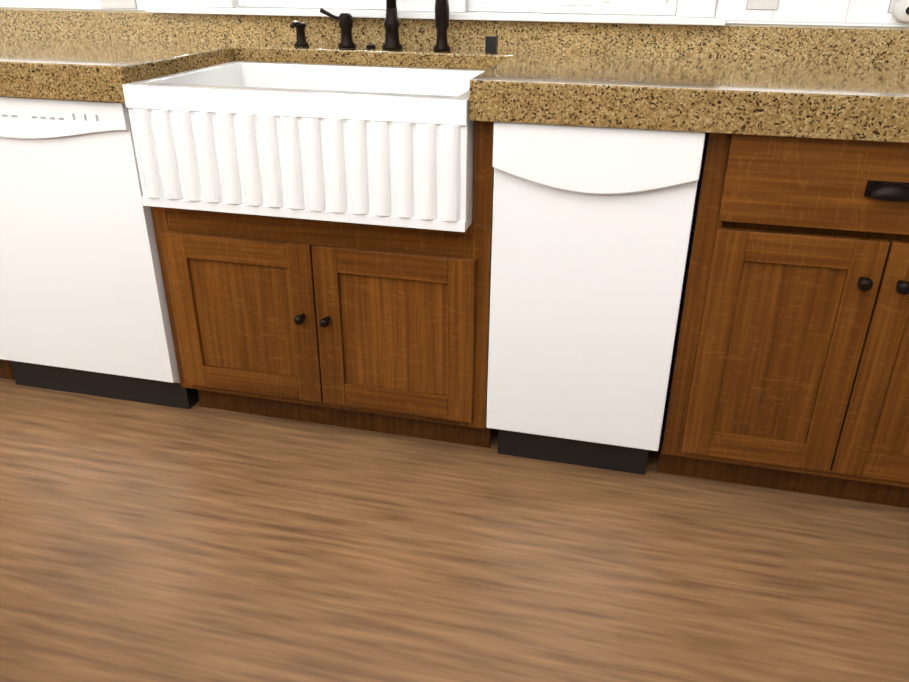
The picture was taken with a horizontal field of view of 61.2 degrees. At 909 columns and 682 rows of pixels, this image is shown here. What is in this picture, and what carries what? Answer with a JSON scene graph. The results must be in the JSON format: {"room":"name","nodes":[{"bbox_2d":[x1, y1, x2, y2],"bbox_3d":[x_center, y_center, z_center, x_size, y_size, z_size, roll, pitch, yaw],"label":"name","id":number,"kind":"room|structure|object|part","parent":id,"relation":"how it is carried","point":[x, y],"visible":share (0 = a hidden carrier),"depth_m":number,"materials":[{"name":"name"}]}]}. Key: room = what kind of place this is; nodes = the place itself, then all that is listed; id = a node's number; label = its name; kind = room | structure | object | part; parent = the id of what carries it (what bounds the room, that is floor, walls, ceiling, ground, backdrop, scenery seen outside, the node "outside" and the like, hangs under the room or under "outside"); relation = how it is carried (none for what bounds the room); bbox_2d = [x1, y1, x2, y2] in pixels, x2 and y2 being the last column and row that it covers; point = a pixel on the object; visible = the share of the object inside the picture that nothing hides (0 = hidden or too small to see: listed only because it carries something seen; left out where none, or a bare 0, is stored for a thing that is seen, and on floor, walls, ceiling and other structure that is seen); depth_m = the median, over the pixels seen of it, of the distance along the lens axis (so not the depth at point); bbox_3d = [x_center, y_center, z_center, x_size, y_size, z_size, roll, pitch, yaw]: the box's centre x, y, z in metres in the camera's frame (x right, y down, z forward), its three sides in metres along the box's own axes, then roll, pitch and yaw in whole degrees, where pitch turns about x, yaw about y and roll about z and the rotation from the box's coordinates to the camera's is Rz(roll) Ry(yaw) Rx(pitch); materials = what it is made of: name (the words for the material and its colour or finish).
{"room":"kitchen","nodes":[
{"label":"kitchen","id":0,"kind":"room"},
{"bbox_2d":[0,378,908,681],"bbox_3d":[-0.775,1.506,-0.475,7.800,0.100,7.400,7,26,12],"label":"floor","id":1,"kind":"structure","parent":0,"point":[148,542],"depth_m":1.59,"materials":[{"name":"brown wood"}]},
{"bbox_2d":[0,359,14,379],"bbox_3d":[-1.625,-0.404,2.340,0.768,0.876,0.649,7,26,12],"label":"base cabinet","id":2,"kind":"object","parent":1,"relation":"on","point":[6,371],"visible":0.1,"depth_m":2.27,"materials":[{"name":"brown wood"}]},
{"bbox_2d":[0,96,198,408],"bbox_3d":[-0.954,-0.325,2.196,0.606,0.868,0.610,7,26,12],"label":"dishwasher","id":3,"kind":"object","parent":1,"relation":"on","point":[83,307],"visible":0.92,"depth_m":1.92,"materials":[{"name":"white metal"}]},
{"bbox_2d":[150,121,495,447],"bbox_3d":[-0.260,-0.248,2.041,0.826,0.876,0.649,7,26,12],"label":"base cabinet","id":4,"kind":"object","parent":1,"relation":"on","point":[377,328],"visible":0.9,"depth_m":1.82,"materials":[{"name":"brown wood"}]},
{"bbox_2d":[486,122,704,474],"bbox_3d":[0.342,-0.176,1.910,0.407,0.868,0.615,7,26,12],"label":"trash compactor","id":5,"kind":"object","parent":1,"relation":"on","point":[591,228],"visible":0.73,"depth_m":1.62,"materials":[{"name":"white metal"}]},
{"bbox_2d":[657,132,908,507],"bbox_3d":[0.919,-0.122,1.800,0.760,0.876,0.612,7,26,12],"label":"base cabinet","id":6,"kind":"object","parent":1,"relation":"on","point":[789,369],"visible":0.96,"depth_m":1.54,"materials":[{"name":"brown wood"}]},
{"bbox_2d":[0,9,908,142],"bbox_3d":[-0.203,-0.670,1.827,4.850,0.147,0.646,7,26,12],"label":"countertop","id":7,"kind":"structure","parent":6,"relation":"on","point":[833,83],"depth_m":1.80,"materials":[{"name":"stone"}]},
{"bbox_2d":[122,61,486,231],"bbox_3d":[-0.286,-0.490,1.833,0.756,0.265,0.502,7,26,12],"label":"sink","id":8,"kind":"object","parent":7,"relation":"in","point":[381,145],"visible":0.98,"depth_m":1.62,"materials":[{"name":"white ceramic"}]},
{"bbox_2d":[290,0,497,52],"bbox_3d":[-0.182,-0.888,1.876,0.558,0.343,0.231,7,26,12],"label":"faucet","id":9,"kind":"object","parent":7,"relation":"on","point":[391,26],"visible":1,"depth_m":1.99,"materials":[{"name":"black metal"}]},
{"bbox_2d":[0,0,908,69],"bbox_3d":[0.088,-1.519,1.890,7.200,3.300,0.300,7,26,12],"label":"wall","id":10,"kind":"structure","parent":0,"point":[741,24],"depth_m":2.01,"materials":[{"name":"beige paint"}]},
{"bbox_2d":[0,0,160,9],"bbox_3d":[-1.369,-1.191,2.271,1.082,0.376,0.008,7,26,12],"label":"tiled wall","id":11,"kind":"structure","parent":10,"relation":"attached to","point":[84,4],"depth_m":2.30,"materials":[{"name":"white tile"}]},
{"bbox_2d":[100,0,136,8],"bbox_3d":[-0.987,-1.030,2.234,0.119,0.117,0.010,7,26,12],"label":"electrical outlet","id":12,"kind":"object","parent":11,"relation":"attached to","point":[124,4],"visible":1,"depth_m":2.25,"materials":[{"name":"white plastic"}]},
{"bbox_2d":[145,0,725,25],"bbox_3d":[-0.065,-1.515,1.898,1.581,1.310,0.361,7,26,12],"label":"window","id":13,"kind":"structure","parent":10,"relation":"in","point":[695,12],"depth_m":2.02,"materials":[{"name":"white paint"}]},
{"bbox_3d":[-0.042,-1.470,1.945,1.343,1.155,0.306,7,26,12],"label":"sash of the window frames","id":14,"kind":"part","parent":13,"relation":"part of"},
{"bbox_2d":[715,0,908,26],"bbox_3d":[2.090,-0.796,1.514,2.973,0.376,0.008,7,26,12],"label":"tiled wall","id":15,"kind":"structure","parent":10,"relation":"attached to","point":[838,12],"depth_m":1.85,"materials":[{"name":"white tile"}]},
{"bbox_2d":[746,0,778,9],"bbox_3d":[0.747,-0.857,1.842,0.073,0.117,0.010,7,26,12],"label":"outlet","id":16,"kind":"object","parent":15,"relation":"attached to","point":[762,5],"visible":1,"depth_m":1.86,"materials":[{"name":"white plastic"}]},
{"bbox_2d":[887,0,908,22],"bbox_3d":[1.051,-0.804,1.764,0.073,0.136,0.046,7,26,12],"label":"electrical outlet","id":17,"kind":"object","parent":15,"relation":"attached to","point":[899,9],"visible":1,"depth_m":1.77,"materials":[{"name":"white plastic"}]}
]}

